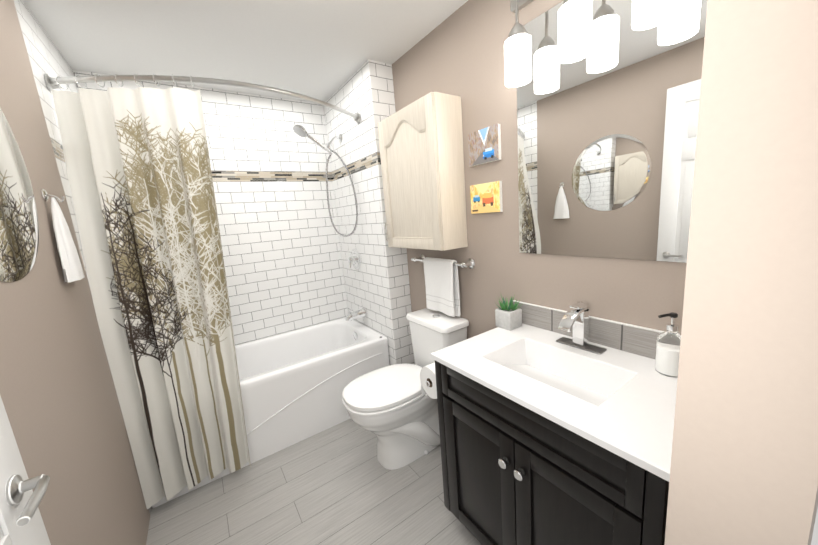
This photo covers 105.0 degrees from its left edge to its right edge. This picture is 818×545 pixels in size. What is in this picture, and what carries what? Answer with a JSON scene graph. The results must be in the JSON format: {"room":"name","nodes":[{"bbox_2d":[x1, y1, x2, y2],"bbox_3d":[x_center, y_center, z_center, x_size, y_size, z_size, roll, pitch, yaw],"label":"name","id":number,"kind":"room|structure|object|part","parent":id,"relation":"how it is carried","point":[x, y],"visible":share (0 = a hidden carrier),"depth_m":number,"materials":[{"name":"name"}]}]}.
{"room":"bathroom","nodes":[
{"label":"bathroom","id":0,"kind":"room"},
{"bbox_2d":[0,0,151,544],"bbox_3d":[-1.176,0.134,0.953,0.100,2.420,2.660,-11,12,-33],"label":"wall","id":1,"kind":"structure","parent":0,"point":[58,395],"depth_m":1.08,"materials":[{"name":"paint"}]},
{"bbox_2d":[0,107,38,281],"bbox_3d":[-1.090,-0.279,0.799,0.006,0.616,0.616,-11,12,-33],"label":"round wall mirror","id":2,"kind":"object","parent":1,"relation":"attached to","point":[19,233],"visible":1,"depth_m":0.92,"materials":[{"name":"silver metal"}]},
{"bbox_2d":[0,396,50,544],"bbox_3d":[-0.545,0.336,0.298,0.089,2.142,0.772,-11,12,-33],"label":"door","id":3,"kind":"structure","parent":1,"relation":"in","point":[21,522],"depth_m":0.58,"materials":[{"name":"white paint"}]},
{"bbox_2d":[40,189,64,201],"bbox_3d":[-1.292,-0.280,1.144,0.053,0.050,0.044,-11,12,-33],"label":"hook","id":4,"kind":"object","parent":1,"relation":"attached to","point":[45,195],"visible":0.98,"depth_m":1.13,"materials":[{"name":"silver metal"}]},
{"bbox_2d":[51,197,83,282],"bbox_3d":[-1.281,-0.122,1.165,0.042,0.306,0.159,-11,12,-33],"label":"hand towel","id":5,"kind":"object","parent":4,"relation":"hanging from","point":[70,261],"visible":1,"depth_m":1.14,"materials":[{"name":"fabric"}]},
{"bbox_2d":[73,70,347,345],"bbox_3d":[-1.222,-0.154,2.574,1.899,2.420,0.100,-11,12,-33],"label":"tiled wall","id":6,"kind":"structure","parent":0,"point":[279,236],"depth_m":2.55,"materials":[{"name":"tile"}]},
{"bbox_2d":[23,0,467,101],"bbox_3d":[-0.537,-1.250,1.224,1.899,0.100,2.860,-11,12,-33],"label":"ceiling","id":7,"kind":"structure","parent":0,"point":[324,50],"depth_m":1.66,"materials":[{"name":"paint"}]},
{"bbox_2d":[146,419,481,544],"bbox_3d":[-0.340,1.223,1.670,1.899,0.100,2.860,-11,12,-33],"label":"floor","id":8,"kind":"structure","parent":0,"point":[338,484],"depth_m":1.63,"materials":[{"name":"grey tile"}]},
{"bbox_2d":[152,317,389,507],"bbox_3d":[-0.974,0.835,2.341,1.520,0.521,0.760,-11,12,-33],"label":"bathtub","id":9,"kind":"object","parent":8,"relation":"on","point":[294,384],"visible":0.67,"depth_m":2.16,"materials":[{"name":"ceramic"}]},
{"bbox_2d":[342,308,468,469],"bbox_3d":[-0.023,0.707,1.896,0.758,0.798,0.408,-11,12,-33],"label":"toilet","id":10,"kind":"object","parent":8,"relation":"on","point":[393,409],"visible":0.85,"depth_m":1.80,"materials":[{"name":"white ceramic"}]},
{"bbox_2d":[431,323,677,544],"bbox_3d":[0.576,0.751,1.193,0.564,0.850,0.827,-11,12,-33],"label":"bathroom vanity","id":11,"kind":"object","parent":8,"relation":"on","point":[514,473],"depth_m":1.00,"materials":[{"name":"brown wood"}]},
{"bbox_2d":[420,362,436,398],"bbox_3d":[0.159,0.500,1.470,0.192,0.174,0.149,-11,12,-33],"label":"toilet paper roll","id":12,"kind":"object","parent":11,"relation":"attached to","point":[428,380],"visible":0.44,"depth_m":1.43,"materials":[{"name":"paper"}]},
{"bbox_2d":[495,293,521,330],"bbox_3d":[0.478,0.183,1.516,0.135,0.165,0.128,-11,12,-33],"label":"planter","id":13,"kind":"object","parent":11,"relation":"on","point":[507,317],"visible":1,"depth_m":1.50,"materials":[{"name":"ceramic"}]},
{"bbox_3d":[0.554,0.396,1.133,0.549,0.127,0.827,-11,12,-33],"label":"bathroom vanity top","id":14,"kind":"part","parent":11,"relation":"part of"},
{"bbox_2d":[556,302,606,354],"bbox_3d":[0.644,0.216,1.224,0.154,0.177,0.176,-11,12,-33],"label":"faucet","id":15,"kind":"object","parent":11,"relation":"on","point":[576,316],"visible":1,"depth_m":1.23,"materials":[{"name":"silver metal"}]},
{"bbox_2d":[513,300,664,358],"bbox_3d":[0.765,0.236,1.260,0.012,0.107,0.827,-11,12,-33],"label":"backsplash","id":16,"kind":"structure","parent":11,"relation":"on","point":[635,339],"depth_m":1.24,"materials":[{"name":"tile"}]},
{"bbox_2d":[655,312,680,377],"bbox_3d":[0.840,0.227,1.007,0.080,0.202,0.075,-11,12,-33],"label":"soap dispenser","id":17,"kind":"object","parent":11,"relation":"on","point":[667,352],"visible":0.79,"depth_m":0.99,"materials":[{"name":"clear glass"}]},
{"bbox_2d":[323,59,414,364],"bbox_3d":[-0.331,-0.231,2.609,0.175,2.420,0.840,-11,12,-33],"label":"tiled wall","id":18,"kind":"structure","parent":0,"point":[377,286],"depth_m":2.36,"materials":[{"name":"tile"}]},
{"bbox_2d":[44,73,360,123],"bbox_3d":[-0.908,-0.957,1.706,1.523,0.069,0.336,-11,12,-33],"label":"shower rod","id":19,"kind":"object","parent":18,"relation":"attached to","point":[53,83],"visible":1,"depth_m":1.45,"materials":[{"name":"silver metal"}]},
{"bbox_2d":[51,87,250,508],"bbox_3d":[-1.210,0.153,1.613,0.558,2.015,0.247,-11,12,-33],"label":"shower curtain","id":20,"kind":"object","parent":19,"relation":"hanging from","point":[138,168],"visible":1,"depth_m":1.53,"materials":[{"name":"fabric"}]},
{"bbox_2d":[293,125,357,236],"bbox_3d":[-0.615,-0.686,2.400,0.370,0.844,0.290,-11,12,-33],"label":"shower head","id":21,"kind":"object","parent":18,"relation":"attached to","point":[300,130],"visible":1,"depth_m":2.43},
{"bbox_2d":[347,249,360,270],"bbox_3d":[-0.485,-0.105,2.635,0.090,0.178,0.176,-11,12,-33],"label":"shower valve","id":22,"kind":"object","parent":18,"relation":"attached to","point":[354,259],"visible":0.98,"depth_m":2.62,"materials":[{"name":"silver metal"}]},
{"bbox_2d":[345,308,365,320],"bbox_3d":[-0.458,0.357,2.655,0.175,0.087,0.080,-11,12,-33],"label":"tub spout","id":23,"kind":"object","parent":18,"relation":"attached to","point":[360,313],"visible":1,"depth_m":2.63,"materials":[{"name":"silver metal"}]},
{"bbox_2d":[392,0,815,534],"bbox_3d":[0.327,-0.156,1.900,0.100,2.420,2.760,-11,12,-33],"label":"wall","id":24,"kind":"structure","parent":0,"point":[459,52],"depth_m":1.52,"materials":[{"name":"beige paint"}]},
{"bbox_2d":[377,92,467,250],"bbox_3d":[0.054,-0.546,1.888,0.231,0.795,0.554,-11,12,-33],"label":"upper cabinet","id":25,"kind":"object","parent":24,"relation":"attached to","point":[421,154],"visible":1,"depth_m":1.73,"materials":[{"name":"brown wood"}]},
{"bbox_2d":[411,254,474,268],"bbox_3d":[0.194,-0.069,1.962,0.078,0.060,0.533,-11,12,-33],"label":"towel bar","id":26,"kind":"object","parent":24,"relation":"attached to","point":[470,263],"visible":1,"depth_m":1.78,"materials":[{"name":"silver metal"}]},
{"bbox_2d":[423,257,460,316],"bbox_3d":[0.198,0.086,1.952,0.062,0.349,0.275,-11,12,-33],"label":"hanging towel","id":27,"kind":"object","parent":26,"relation":"hanging from","point":[442,286],"visible":1,"depth_m":1.91,"materials":[{"name":"fabric"}]},
{"bbox_2d":[468,124,500,166],"bbox_3d":[0.376,-0.632,1.575,0.018,0.162,0.195,-11,12,-33],"label":"picture","id":28,"kind":"object","parent":24,"relation":"attached to","point":[484,145],"visible":0.86,"depth_m":1.56},
{"bbox_2d":[470,181,502,213],"bbox_3d":[0.396,-0.383,1.620,0.018,0.148,0.195,-11,12,-33],"label":"picture","id":29,"kind":"object","parent":24,"relation":"attached to","point":[486,197],"visible":0.86,"depth_m":1.60},
{"bbox_2d":[504,0,533,86],"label":"sconce","id":30,"kind":"object","parent":24,"relation":"attached to","point":[518,47],"depth_m":1.22,"materials":[{"name":"white glass"}]},
{"bbox_2d":[558,0,591,63],"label":"sconce","id":31,"kind":"object","parent":24,"relation":"attached to","point":[574,29],"depth_m":1.03,"materials":[{"name":"white glass"}]},
{"bbox_2d":[517,0,707,262],"bbox_3d":[0.679,-0.532,1.165,0.005,0.957,0.643,-11,12,-33],"label":"wall mirror","id":32,"kind":"object","parent":24,"relation":"attached to","point":[607,131],"visible":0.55,"depth_m":1.11,"materials":[{"name":"silver metal"}]},
{"bbox_2d":[631,0,676,29],"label":"sconce","id":33,"kind":"object","parent":24,"relation":"attached to","point":[646,14],"depth_m":0.88,"materials":[{"name":"white glass"}]},
{"bbox_2d":[664,0,817,544],"bbox_3d":[0.345,0.127,0.319,1.899,2.420,0.100,-11,12,-33],"label":"wall","id":34,"kind":"structure","parent":0,"point":[744,464],"depth_m":0.28,"materials":[{"name":"beige paint"}]}
]}

